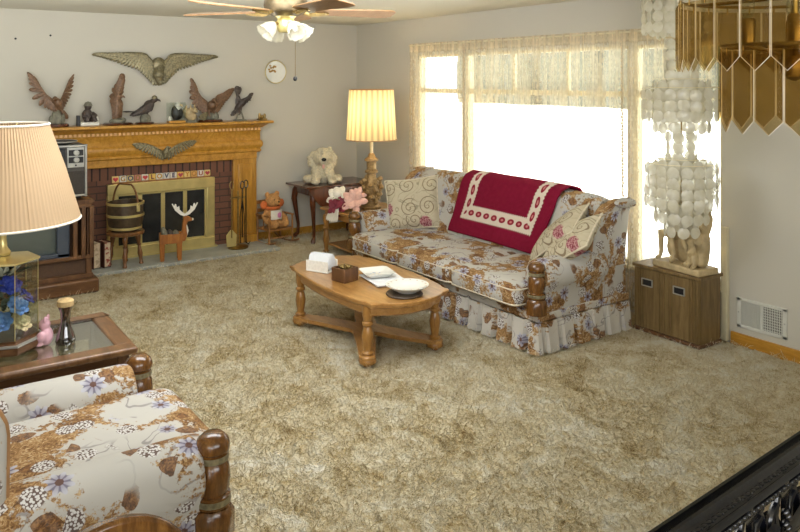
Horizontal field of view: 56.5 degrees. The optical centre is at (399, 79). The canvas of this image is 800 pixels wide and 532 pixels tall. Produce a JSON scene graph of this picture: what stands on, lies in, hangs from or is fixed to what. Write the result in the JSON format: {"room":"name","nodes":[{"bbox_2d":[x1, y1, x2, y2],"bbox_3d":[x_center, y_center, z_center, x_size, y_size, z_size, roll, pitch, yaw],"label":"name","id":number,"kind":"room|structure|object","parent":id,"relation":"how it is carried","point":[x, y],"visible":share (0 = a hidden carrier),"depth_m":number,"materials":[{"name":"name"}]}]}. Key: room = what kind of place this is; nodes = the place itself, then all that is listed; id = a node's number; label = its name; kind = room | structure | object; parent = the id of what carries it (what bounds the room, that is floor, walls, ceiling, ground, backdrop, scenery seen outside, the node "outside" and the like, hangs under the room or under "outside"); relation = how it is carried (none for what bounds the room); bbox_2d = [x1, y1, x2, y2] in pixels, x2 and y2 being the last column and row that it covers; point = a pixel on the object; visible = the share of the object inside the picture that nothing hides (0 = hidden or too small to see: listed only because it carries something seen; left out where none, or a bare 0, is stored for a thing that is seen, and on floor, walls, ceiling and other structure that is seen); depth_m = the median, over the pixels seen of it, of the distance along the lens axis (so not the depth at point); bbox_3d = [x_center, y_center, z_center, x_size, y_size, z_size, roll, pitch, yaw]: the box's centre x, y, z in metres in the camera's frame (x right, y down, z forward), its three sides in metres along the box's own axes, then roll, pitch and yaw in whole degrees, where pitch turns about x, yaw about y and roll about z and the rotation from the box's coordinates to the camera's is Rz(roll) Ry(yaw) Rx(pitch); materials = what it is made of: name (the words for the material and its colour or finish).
{"room":"living room","nodes":[
{"label":"living room","id":0,"kind":"room"},
{"bbox_2d":[0,8,356,231],"bbox_3d":[-4.023,0.663,6.760,8.600,2.660,0.120,0,0,-35],"label":"wall","id":1,"kind":"structure","parent":0,"point":[309,113],"depth_m":8.06,"materials":[{"name":"beige paint"}]},
{"bbox_2d":[92,52,217,85],"bbox_3d":[-2.483,-0.112,7.681,1.300,0.346,0.135,0,0,-35],"label":"eagle","id":2,"kind":"object","parent":1,"relation":"attached to","point":[155,70],"visible":1,"depth_m":7.64,"materials":[{"name":"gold metal"}]},
{"bbox_2d":[265,60,285,83],"bbox_3d":[-1.418,-0.092,8.497,0.268,0.268,0.018,0,0,-35],"label":"wall plate","id":3,"kind":"object","parent":1,"relation":"attached to","point":[275,70],"visible":1,"depth_m":8.50,"materials":[{"name":"ceramic"}]},
{"bbox_2d":[256,222,345,239],"bbox_3d":[-3.493,1.763,7.049,7.200,0.100,0.016,0,0,-35],"label":"baseboard","id":4,"kind":"structure","parent":1,"relation":"attached to","point":[335,225],"depth_m":8.70,"materials":[{"name":"brown wood"}]},
{"bbox_2d":[0,0,576,25],"bbox_3d":[-0.918,-0.717,2.330,8.700,0.100,10.900,0,0,-35],"label":"ceiling","id":5,"kind":"structure","parent":0,"point":[404,9],"depth_m":6.76,"materials":[{"name":"beige paint"}]},
{"bbox_2d":[183,0,395,80],"bbox_3d":[-0.625,-0.330,4.215,1.256,0.673,1.202,0,0,-35],"label":"ceiling fan","id":6,"kind":"object","parent":5,"relation":"hanging from","point":[287,13],"visible":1,"depth_m":4.19,"materials":[{"name":"gold metal"}]},
{"bbox_2d":[641,0,723,239],"bbox_3d":[1.856,0.185,4.909,0.508,1.704,0.510,0,0,0],"label":"lamp","id":7,"kind":"object","parent":5,"relation":"hanging from","point":[683,189],"visible":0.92,"depth_m":4.77,"materials":[{"name":"grey"}]},
{"bbox_2d":[677,0,799,136],"bbox_3d":[0.794,-0.281,1.501,0.450,0.773,0.450,0,0,-35],"label":"chandelier","id":8,"kind":"object","parent":5,"relation":"hanging from","point":[789,59],"visible":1,"depth_m":1.51,"materials":[{"name":"gold glass"}]},
{"bbox_2d":[741,18,781,55],"bbox_3d":[0.749,-0.111,1.522,0.060,0.138,0.092,0,0,-35],"label":"socket","id":9,"kind":"object","parent":8,"relation":"attached to","point":[748,25],"depth_m":1.53,"materials":[{"name":"gold metal"}]},
{"bbox_2d":[785,21,786,40],"bbox_3d":[0.815,-0.111,1.547,0.092,0.138,0.060,0,0,-35],"label":"socket","id":10,"kind":"object","parent":8,"relation":"attached to","point":[786,21],"depth_m":1.58,"materials":[{"name":"gold metal"}]},
{"bbox_2d":[787,13,799,54],"bbox_3d":[0.774,-0.111,1.455,0.092,0.138,0.060,0,0,-35],"label":"socket","id":11,"kind":"object","parent":8,"relation":"attached to","point":[793,19],"depth_m":1.42,"materials":[{"name":"gold metal"}]},
{"bbox_2d":[0,234,799,531],"bbox_3d":[-0.910,1.804,2.336,8.420,0.026,10.700,0,0,-35],"label":"floor","id":12,"kind":"structure","parent":0,"point":[286,520],"depth_m":3.96,"materials":[{"name":"carpet"}]},
{"bbox_2d":[51,119,279,276],"bbox_3d":[-2.340,1.123,7.494,2.340,1.359,0.610,0,0,-35],"label":"fireplace","id":13,"kind":"object","parent":12,"relation":"on","point":[229,149],"visible":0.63,"depth_m":7.70,"materials":[{"name":"brown wood"}]},
{"bbox_2d":[27,72,73,126],"bbox_3d":[-3.280,0.183,7.025,0.417,0.517,0.220,0,0,-35],"label":"figurine","id":14,"kind":"object","parent":13,"relation":"on","point":[57,119],"visible":1,"depth_m":7.01,"materials":[{"name":"brown wood"}]},
{"bbox_2d":[76,102,98,125],"bbox_3d":[-3.010,0.325,7.192,0.195,0.235,0.136,0,0,-35],"label":"figurine","id":15,"kind":"object","parent":13,"relation":"on","point":[88,115],"visible":1,"depth_m":7.17,"materials":[{"name":"black plastic"}]},
{"bbox_2d":[92,240,100,269],"bbox_3d":[-2.898,1.646,7.036,0.171,0.250,0.068,0,0,44],"label":"book","id":16,"kind":"object","parent":13,"relation":"on","point":[96,260],"visible":0.43,"depth_m":6.98,"materials":[{"name":"beige paper"}]},
{"bbox_2d":[96,239,110,267],"bbox_3d":[-2.825,1.649,7.088,0.171,0.245,0.068,0,0,41],"label":"book","id":17,"kind":"object","parent":13,"relation":"on","point":[105,244],"visible":0.77,"depth_m":7.03,"materials":[{"name":"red paper"}]},
{"bbox_2d":[102,73,132,125],"bbox_3d":[-2.789,0.187,7.369,0.290,0.510,0.290,0,0,-35],"label":"figurine","id":18,"kind":"object","parent":13,"relation":"on","point":[116,103],"visible":1,"depth_m":7.33,"materials":[{"name":"brown wood"}]},
{"bbox_2d":[106,228,144,268],"bbox_3d":[-2.634,1.606,7.147,0.350,0.330,0.348,0,0,26],"label":"stool","id":19,"kind":"object","parent":13,"relation":"on","point":[137,234],"visible":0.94,"depth_m":7.04,"materials":[{"name":"brown wood"}]},
{"bbox_2d":[106,183,143,232],"bbox_3d":[-2.634,1.214,7.147,0.350,0.449,0.346,0,0,26],"label":"wooden bucket","id":20,"kind":"object","parent":19,"relation":"on","point":[123,215],"visible":1,"depth_m":7.03,"materials":[{"name":"brown wood"}]},
{"bbox_2d":[123,95,160,123],"bbox_3d":[-2.595,0.307,7.504,0.353,0.302,0.190,0,0,-35],"label":"figurine","id":21,"kind":"object","parent":13,"relation":"on","point":[145,118],"visible":0.99,"depth_m":7.49,"materials":[{"name":"brown wood"}]},
{"bbox_2d":[106,176,217,259],"bbox_3d":[-2.430,1.409,7.640,1.140,0.755,0.062,0,0,-35],"label":"fireplace screen","id":22,"kind":"object","parent":13,"relation":"attached to","point":[158,197],"visible":0.69,"depth_m":7.68,"materials":[{"name":"gold metal"}]},
{"bbox_2d":[112,170,209,183],"bbox_3d":[-2.434,0.993,7.645,1.006,0.077,0.025,0,0,-35],"label":"word sign","id":23,"kind":"object","parent":22,"relation":"on","point":[199,173],"visible":1,"depth_m":7.62,"materials":[{"name":"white wood"}]},
{"bbox_2d":[51,119,273,130],"bbox_3d":[-2.426,0.458,7.617,2.340,0.030,0.310,0,0,-35],"label":"mantel shelf","id":24,"kind":"object","parent":13,"relation":"attached to","point":[226,123],"depth_m":7.55,"materials":[{"name":"brown wood"}]},
{"bbox_2d":[132,140,196,159],"bbox_3d":[-2.383,0.721,7.573,0.660,0.193,0.071,0,0,-35],"label":"eagle","id":25,"kind":"object","parent":13,"relation":"attached to","point":[166,152],"visible":1,"depth_m":7.56,"materials":[{"name":"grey metal"}]},
{"bbox_2d":[167,102,185,122],"bbox_3d":[-2.314,0.333,7.697,0.175,0.218,0.108,0,0,-35],"label":"figurine","id":26,"kind":"object","parent":13,"relation":"on","point":[176,112],"visible":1,"depth_m":7.67,"materials":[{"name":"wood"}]},
{"bbox_2d":[159,202,197,261],"bbox_3d":[-2.188,1.495,7.368,0.368,0.551,0.137,0,0,-21],"label":"planter","id":27,"kind":"object","parent":13,"relation":"on","point":[166,237],"visible":1,"depth_m":7.31,"materials":[{"name":"carved orange wood"},{"name":"white painted wood"},{"name":"dark paint"}]},
{"bbox_2d":[183,104,197,122],"bbox_3d":[-2.190,0.349,7.792,0.154,0.187,0.140,0,0,-12],"label":"animal figurine","id":28,"kind":"object","parent":13,"relation":"on","point":[190,115],"visible":0.98,"depth_m":7.76,"materials":[{"name":"ceramic"}]},
{"bbox_2d":[189,78,234,121],"bbox_3d":[-1.993,0.211,7.961,0.272,0.464,0.468,0,0,27],"label":"figurine","id":29,"kind":"object","parent":13,"relation":"on","point":[210,109],"visible":1,"depth_m":7.86,"materials":[{"name":"brown wood"}]},
{"bbox_2d":[228,191,248,249],"bbox_3d":[-1.711,1.471,7.868,0.220,0.600,0.220,0,0,-35],"label":"stand","id":30,"kind":"object","parent":13,"relation":"on","point":[238,246],"visible":0.91,"depth_m":7.86,"materials":[{"name":"gold metal"}]},
{"bbox_2d":[226,181,236,246],"bbox_3d":[-1.762,1.400,7.793,0.110,0.686,0.019,0,0,-35],"label":"shovel","id":31,"kind":"object","parent":30,"relation":"hanging from","point":[231,237],"visible":1,"depth_m":7.78,"materials":[{"name":"gold metal"}]},
{"bbox_2d":[240,181,244,242],"bbox_3d":[-1.657,1.385,7.826,0.060,0.656,0.014,0,0,-35],"label":"tongs","id":32,"kind":"object","parent":30,"relation":"hanging from","point":[242,205],"visible":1,"depth_m":7.82,"materials":[{"name":"black metal"}]},
{"bbox_2d":[244,180,249,243],"bbox_3d":[-1.625,1.403,7.916,0.080,0.693,0.016,0,0,-35],"label":"fireplace poker","id":33,"kind":"object","parent":30,"relation":"hanging from","point":[245,180],"visible":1,"depth_m":7.91,"materials":[{"name":"black metal"}]},
{"bbox_2d":[230,86,252,120],"bbox_3d":[-1.711,0.254,8.124,0.295,0.382,0.150,0,0,-35],"label":"figurine","id":34,"kind":"object","parent":13,"relation":"on","point":[239,103],"visible":1,"depth_m":8.09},
{"bbox_2d":[257,113,266,119],"bbox_3d":[-1.528,0.402,8.252,0.100,0.080,0.050,0,0,-35],"label":"trinket","id":35,"kind":"object","parent":13,"relation":"on","point":[260,117],"visible":1,"depth_m":8.23,"materials":[{"name":"gold metal"}]},
{"bbox_2d":[0,227,799,531],"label":"carpet","id":36,"kind":"object","parent":12,"relation":"on","point":[270,480],"visible":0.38,"depth_m":4.09,"materials":[{"name":"beige carpet"}]},
{"bbox_2d":[0,195,98,306],"bbox_3d":[-3.184,1.402,6.164,1.210,0.782,0.520,0,0,-35],"label":"television","id":37,"kind":"object","parent":36,"relation":"on","point":[63,267],"visible":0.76,"depth_m":6.19,"materials":[{"name":"brown wood"}]},
{"bbox_2d":[58,142,86,197],"bbox_3d":[-2.987,0.776,6.274,0.606,0.463,0.346,0,0,-35],"label":"television","id":38,"kind":"object","parent":37,"relation":"on","point":[74,155],"visible":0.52,"depth_m":6.29,"materials":[{"name":"grey plastic"}]},
{"bbox_2d":[56,139,77,144],"bbox_3d":[-2.920,0.530,6.300,0.362,0.030,0.362,0,0,-35],"label":"shallow dish","id":39,"kind":"object","parent":38,"relation":"on","point":[59,141],"visible":0.45,"depth_m":6.40,"materials":[{"name":"black plastic"}]},
{"bbox_2d":[67,170,83,193],"bbox_3d":[-2.737,0.868,6.287,0.130,0.200,0.012,0,0,-35],"label":"speaker grille","id":40,"kind":"object","parent":38,"relation":"attached to","point":[76,177],"depth_m":6.29,"materials":[{"name":"grey fabric"}]},
{"bbox_2d":[0,312,137,388],"bbox_3d":[-1.790,1.527,3.538,0.914,0.532,0.660,0,0,-35],"label":"end table","id":41,"kind":"object","parent":36,"relation":"on","point":[109,345],"visible":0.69,"depth_m":3.47,"materials":[{"name":"brown wood"}]},
{"bbox_2d":[0,121,81,357],"bbox_3d":[-1.876,0.732,3.521,0.685,1.053,0.685,0,0,-13],"label":"lamp","id":42,"kind":"object","parent":41,"relation":"on","point":[37,193],"visible":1,"depth_m":3.42,"materials":[{"name":"cream pleated fabric"},{"name":"clear glass"},{"name":"polished brass"}]},
{"bbox_2d":[0,311,13,331],"bbox_3d":[-1.833,1.111,3.420,0.080,0.086,0.101,0,0,44],"label":"flower","id":43,"kind":"object","parent":42,"relation":"on","point":[6,320],"depth_m":3.43,"materials":[{"name":"blue fabric"}]},
{"bbox_2d":[0,275,22,294],"bbox_3d":[-1.805,0.950,3.458,0.080,0.081,0.104,0,0,44],"label":"flower","id":44,"kind":"object","parent":42,"relation":"on","point":[10,285],"depth_m":3.45,"materials":[{"name":"blue fabric"}]},
{"bbox_2d":[7,295,28,315],"bbox_3d":[-1.781,1.050,3.476,0.080,0.085,0.104,0,0,44],"label":"flower","id":45,"kind":"object","parent":42,"relation":"on","point":[18,305],"depth_m":3.47,"materials":[{"name":"blue fabric"}]},
{"bbox_2d":[12,313,31,331],"bbox_3d":[-1.776,1.130,3.493,0.082,0.085,0.100,0,0,44],"label":"flower","id":46,"kind":"object","parent":42,"relation":"on","point":[20,320],"depth_m":3.48,"materials":[{"name":"yellow fabric"}]},
{"bbox_2d":[19,289,34,303],"bbox_3d":[-1.790,1.030,3.563,0.103,0.081,0.084,0,0,44],"label":"flower","id":47,"kind":"object","parent":42,"relation":"on","point":[25,297],"depth_m":3.53,"materials":[{"name":"blue fabric"}]},
{"bbox_2d":[36,314,52,346],"bbox_3d":[-1.701,1.196,3.559,0.082,0.144,0.087,0,0,-6],"label":"figurine","id":48,"kind":"object","parent":41,"relation":"on","point":[45,337],"visible":0.99,"depth_m":3.54,"materials":[{"name":"ceramic"}]},
{"bbox_2d":[55,297,75,345],"bbox_3d":[-1.612,1.161,3.590,0.092,0.213,0.092,0,0,-35],"label":"vase","id":49,"kind":"object","parent":41,"relation":"on","point":[65,336],"visible":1,"depth_m":3.57,"materials":[{"name":"brown glass"}]},
{"bbox_2d":[0,352,234,531],"bbox_3d":[-1.213,1.303,2.636,1.030,0.960,1.078,0,0,-35],"label":"armchair","id":50,"kind":"object","parent":36,"relation":"on","point":[79,451],"visible":0.98,"depth_m":2.47,"materials":[{"name":"fabric"}]},
{"bbox_2d":[9,388,208,482],"bbox_3d":[-1.102,1.378,2.714,0.760,0.190,0.684,0,0,-35],"label":"seat cushion","id":51,"kind":"object","parent":50,"relation":"on","point":[43,440],"depth_m":2.75,"materials":[{"name":"fabric"}]},
{"bbox_2d":[81,513,182,531],"bbox_3d":[-0.833,1.428,1.904,0.474,0.756,0.466,0,0,-44],"label":"wooden chair","id":52,"kind":"object","parent":36,"relation":"on","point":[133,522],"visible":1,"depth_m":1.81,"materials":[{"name":"brown wood"}]},
{"bbox_2d":[255,199,298,244],"bbox_3d":[-1.377,1.562,8.212,0.326,0.461,0.487,0,0,-42],"label":"rocking chair","id":53,"kind":"object","parent":36,"relation":"on","point":[268,229],"visible":0.75,"depth_m":8.20,"materials":[{"name":"brown wood"}]},
{"bbox_2d":[260,191,288,228],"bbox_3d":[-1.364,1.424,8.171,0.302,0.396,0.309,0,0,3],"label":"teddy bear","id":54,"kind":"object","parent":53,"relation":"on","point":[272,204],"visible":0.95,"depth_m":8.13},
{"bbox_2d":[286,176,363,243],"bbox_3d":[-0.782,1.483,8.529,0.900,0.636,0.543,0,0,-35],"label":"table","id":55,"kind":"object","parent":36,"relation":"on","point":[319,193],"visible":0.56,"depth_m":8.29,"materials":[{"name":"brown wood"}]},
{"bbox_2d":[303,147,341,184],"bbox_3d":[-0.873,0.971,8.421,0.459,0.424,0.372,0,0,-11],"label":"plush dog","id":56,"kind":"object","parent":55,"relation":"on","point":[322,161],"visible":1,"depth_m":8.36},
{"bbox_2d":[320,201,386,252],"bbox_3d":[-0.355,1.557,7.694,0.700,0.472,0.680,0,0,-35],"label":"end table","id":57,"kind":"object","parent":36,"relation":"on","point":[343,217],"visible":0.27,"depth_m":7.73,"materials":[{"name":"brown wood"}]},
{"bbox_2d":[328,240,351,252],"bbox_3d":[-0.355,1.703,7.694,0.580,0.022,0.560,0,0,-35],"label":"shelf","id":58,"kind":"object","parent":57,"relation":"attached to","point":[342,244],"depth_m":7.66,"materials":[{"name":"brown wood"}]},
{"bbox_2d":[326,186,367,221],"bbox_3d":[-0.546,1.258,7.563,0.338,0.341,0.469,0,0,-35],"label":"plush toys","id":59,"kind":"object","parent":57,"relation":"on","point":[339,200],"visible":0.98,"depth_m":7.49,"materials":[{"name":"fabric"}]},
{"bbox_2d":[346,89,396,209],"bbox_3d":[-0.294,0.708,7.676,0.532,1.226,0.532,0,0,-35],"label":"table lamp","id":60,"kind":"object","parent":57,"relation":"on","point":[371,112],"visible":0.96,"depth_m":7.49,"materials":[{"name":"beige"}]},
{"bbox_2d":[290,255,448,367],"bbox_3d":[-0.247,1.583,5.206,0.710,0.420,1.360,0,0,-34],"label":"coffee table","id":61,"kind":"object","parent":36,"relation":"on","point":[368,301],"visible":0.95,"depth_m":4.94,"materials":[{"name":"brown wood"}]},
{"bbox_2d":[306,251,337,273],"bbox_3d":[-0.563,1.310,5.369,0.190,0.124,0.130,0,0,29],"label":"napkin holder","id":62,"kind":"object","parent":61,"relation":"on","point":[320,262],"visible":0.84,"depth_m":5.33,"materials":[{"name":"ceramic"}]},
{"bbox_2d":[332,264,357,283],"bbox_3d":[-0.377,1.319,5.103,0.132,0.105,0.132,0,0,44],"label":"box","id":63,"kind":"object","parent":61,"relation":"on","point":[343,273],"visible":1,"depth_m":5.06,"materials":[{"name":"brown wood"}]},
{"bbox_2d":[293,311,442,361],"bbox_3d":[-0.247,1.735,5.206,0.634,0.026,1.050,0,0,-34],"label":"stretcher","id":64,"kind":"object","parent":61,"relation":"attached to","point":[433,342],"depth_m":5.10,"materials":[{"name":"brown wood"}]},
{"bbox_2d":[359,273,402,286],"bbox_3d":[-0.111,1.363,5.110,0.272,0.014,0.361,0,0,-21],"label":"papers","id":65,"kind":"object","parent":61,"relation":"on","point":[378,282],"visible":0.6,"depth_m":5.07,"materials":[{"name":"white paper"}]},
{"bbox_2d":[359,266,394,278],"bbox_3d":[-0.162,1.337,5.162,0.215,0.036,0.215,0,0,-21],"label":"square dish","id":66,"kind":"object","parent":65,"relation":"on","point":[376,271],"visible":1,"depth_m":5.20,"materials":[{"name":"ceramic"}]},
{"bbox_2d":[386,289,422,299],"bbox_3d":[0.028,1.365,4.770,0.240,0.012,0.240,0,0,-35],"label":"trivet","id":67,"kind":"object","parent":61,"relation":"on","point":[390,293],"visible":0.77,"depth_m":4.70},
{"bbox_2d":[386,278,428,293],"bbox_3d":[0.046,1.336,4.795,0.280,0.046,0.280,0,0,-35],"label":"bowl","id":68,"kind":"object","parent":67,"relation":"on","point":[402,285],"visible":1,"depth_m":4.84,"materials":[{"name":"ceramic"}]},
{"bbox_2d":[347,166,635,355],"bbox_3d":[0.574,1.303,6.038,1.030,0.960,2.478,0,0,-35],"label":"sofa","id":69,"kind":"object","parent":36,"relation":"on","point":[541,290],"visible":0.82,"depth_m":5.28,"materials":[{"name":"fabric"}]},
{"bbox_2d":[353,228,459,264],"bbox_3d":[0.065,1.433,6.528,0.760,0.190,0.697,0,0,-35],"label":"seat cushion","id":70,"kind":"object","parent":69,"relation":"on","point":[381,244],"depth_m":6.38,"materials":[{"name":"fabric"}]},
{"bbox_2d":[384,175,439,227],"bbox_3d":[0.116,1.129,6.804,0.566,0.525,0.232,0,0,11],"label":"throw pillow","id":71,"kind":"object","parent":69,"relation":"on","point":[411,203],"visible":0.94,"depth_m":6.73,"materials":[{"name":"beige fabric"}]},
{"bbox_2d":[420,168,465,237],"bbox_3d":[0.434,1.220,6.811,0.330,0.786,0.713,0,0,-35],"label":"cushion","id":72,"kind":"object","parent":69,"relation":"on","point":[449,181],"depth_m":6.67,"materials":[{"name":"fabric"}]},
{"bbox_2d":[397,238,516,283],"bbox_3d":[0.463,1.433,5.960,0.760,0.190,0.697,0,0,-35],"label":"seat cushion","id":73,"kind":"object","parent":69,"relation":"on","point":[434,260],"depth_m":5.82,"materials":[{"name":"fabric"}]},
{"bbox_2d":[452,253,529,306],"bbox_3d":[0.861,1.433,5.392,0.760,0.190,0.697,0,0,-35],"label":"seat cushion","id":74,"kind":"object","parent":69,"relation":"on","point":[501,279],"depth_m":5.22,"materials":[{"name":"fabric"}]},
{"bbox_2d":[462,234,519,253],"bbox_3d":[0.844,1.218,6.227,0.330,0.790,0.713,0,0,-35],"label":"cushion","id":75,"kind":"object","parent":69,"relation":"on","point":[513,251],"depth_m":6.10,"materials":[{"name":"fabric"}]},
{"bbox_2d":[448,170,582,253],"bbox_3d":[0.938,1.060,6.109,0.374,0.554,1.302,0,0,-35],"label":"throw","id":76,"kind":"object","parent":69,"relation":"on","point":[510,211],"visible":0.92,"depth_m":6.01,"materials":[{"name":"red fabric"}]},
{"bbox_2d":[528,203,589,262],"bbox_3d":[1.147,1.108,5.377,0.325,0.454,0.517,0,0,-38],"label":"throw pillow","id":77,"kind":"object","parent":69,"relation":"on","point":[564,225],"visible":0.77,"depth_m":5.29,"materials":[{"name":"beige fabric"}]},
{"bbox_2d":[520,189,608,254],"bbox_3d":[1.253,1.220,5.643,0.330,0.786,0.713,0,0,-35],"label":"cushion","id":78,"kind":"object","parent":69,"relation":"on","point":[569,199],"depth_m":5.52,"materials":[{"name":"fabric"}]},
{"bbox_2d":[543,213,602,259],"bbox_3d":[1.180,1.128,5.156,0.317,0.430,0.518,0,0,-39],"label":"throw pillow","id":79,"kind":"object","parent":69,"relation":"on","point":[572,245],"visible":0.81,"depth_m":5.02,"materials":[{"name":"beige fabric"}]},
{"bbox_2d":[632,257,722,349],"bbox_3d":[1.941,1.554,5.233,0.260,0.477,0.550,0,0,-35],"label":"base cabinet","id":80,"kind":"object","parent":36,"relation":"on","point":[683,308],"visible":0.94,"depth_m":5.08,"materials":[{"name":"brown wood"}]},
{"bbox_2d":[653,211,717,277],"bbox_3d":[1.968,1.017,5.163,0.221,0.595,0.405,0,0,-28],"label":"statue","id":81,"kind":"object","parent":80,"relation":"on","point":[689,256],"visible":0.48,"depth_m":5.04,"materials":[{"name":"ceramic"}]},
{"bbox_2d":[648,431,799,531],"bbox_3d":[0.852,1.308,1.720,3.189,0.970,0.091,0,0,-39],"label":"stair railing","id":82,"kind":"object","parent":36,"relation":"on","point":[741,499],"visible":1,"depth_m":1.65,"materials":[{"name":"black metal"}]},
{"bbox_2d":[357,0,799,349],"bbox_3d":[2.537,0.663,4.824,0.157,2.660,10.820,0,0,-35],"label":"wall","id":83,"kind":"structure","parent":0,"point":[761,171],"depth_m":5.13,"materials":[{"name":"beige paint"}]},
{"bbox_2d":[418,54,461,165],"bbox_3d":[0.418,0.598,7.806,0.125,1.730,0.785,0,0,-35],"label":"window","id":84,"kind":"structure","parent":83,"relation":"attached to","point":[420,57],"depth_m":8.11,"materials":[{"name":"beige paint"}]},
{"bbox_2d":[409,30,640,46],"bbox_3d":[1.175,-0.372,6.642,0.061,0.030,3.680,0,0,-35],"label":"curtain rod","id":85,"kind":"object","parent":83,"relation":"attached to","point":[635,30],"visible":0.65,"depth_m":6.56,"materials":[{"name":"beige paint"}]},
{"bbox_2d":[409,40,464,171],"bbox_3d":[0.377,0.685,7.737,0.052,2.155,0.953,0,0,-35],"label":"curtain","id":86,"kind":"object","parent":85,"relation":"hanging from","point":[459,46],"visible":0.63,"depth_m":7.65,"materials":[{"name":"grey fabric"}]},
{"bbox_2d":[465,37,508,174],"bbox_3d":[0.828,0.685,7.098,0.047,2.155,0.625,0,0,-35],"label":"curtain","id":87,"kind":"object","parent":85,"relation":"hanging from","point":[490,45],"visible":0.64,"depth_m":7.14,"materials":[{"name":"grey fabric"}]},
{"bbox_2d":[509,35,542,179],"bbox_3d":[1.125,0.685,6.675,0.045,2.155,0.431,0,0,-35],"label":"curtain","id":88,"kind":"object","parent":85,"relation":"hanging from","point":[533,42],"visible":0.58,"depth_m":6.67,"materials":[{"name":"grey fabric"}]},
{"bbox_2d":[543,33,580,183],"bbox_3d":[1.375,0.685,6.320,0.045,2.155,0.427,0,0,-35],"label":"curtain","id":89,"kind":"object","parent":85,"relation":"hanging from","point":[573,40],"visible":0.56,"depth_m":6.30,"materials":[{"name":"grey fabric"}]},
{"bbox_2d":[581,30,623,301],"bbox_3d":[1.618,0.685,5.968,0.050,2.155,0.443,0,0,-35],"label":"curtain","id":90,"kind":"object","parent":85,"relation":"hanging from","point":[617,37],"visible":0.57,"depth_m":5.93,"materials":[{"name":"grey fabric"}]},
{"bbox_2d":[621,28,714,300],"bbox_3d":[1.962,0.685,5.479,0.047,2.155,0.812,0,0,-35],"label":"curtain","id":91,"kind":"object","parent":85,"relation":"hanging from","point":[632,36],"visible":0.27,"depth_m":5.65,"materials":[{"name":"grey fabric"}]},
{"bbox_2d":[466,46,628,267],"bbox_3d":[1.232,0.598,6.645,0.125,1.730,2.000,0,0,-35],"label":"window","id":92,"kind":"structure","parent":83,"relation":"attached to","point":[469,143],"depth_m":6.88,"materials":[{"name":"beige paint"}]},
{"bbox_2d":[457,46,719,111],"bbox_3d":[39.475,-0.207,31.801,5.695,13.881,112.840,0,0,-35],"label":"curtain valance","id":93,"kind":"object","parent":83,"relation":"attached to","point":[535,67],"visible":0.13,"depth_m":63.72,"materials":[{"name":"beige fabric"}]},
{"bbox_2d":[628,42,721,291],"bbox_3d":[2.039,0.598,5.493,0.125,1.730,0.765,0,0,-35],"label":"window","id":94,"kind":"structure","parent":83,"relation":"attached to","point":[638,64],"depth_m":5.79,"materials":[{"name":"beige paint"}]},
{"bbox_2d":[737,297,786,339],"bbox_3d":[2.396,1.578,4.940,0.016,0.202,0.340,0,0,-35],"label":"wall vent","id":95,"kind":"object","parent":83,"relation":"attached to","point":[763,318],"visible":1,"depth_m":4.93,"materials":[{"name":"white metal"}]},
{"bbox_2d":[731,331,799,363],"bbox_3d":[3.937,1.768,2.741,0.016,0.095,5.800,0,0,-35],"label":"baseboard","id":96,"kind":"structure","parent":83,"relation":"attached to","point":[764,346],"depth_m":4.91,"materials":[{"name":"brown wood"}]},
{"label":"outside","id":97,"kind":"structure","parent":0,"visible":0},
{"bbox_2d":[426,100,719,271],"bbox_3d":[27.100,2.293,22.028,59.500,0.001,130.000,0,0,-35],"label":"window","id":98,"kind":"structure","parent":97,"point":[577,138],"depth_m":25.69,"materials":[{"name":"white glass"}]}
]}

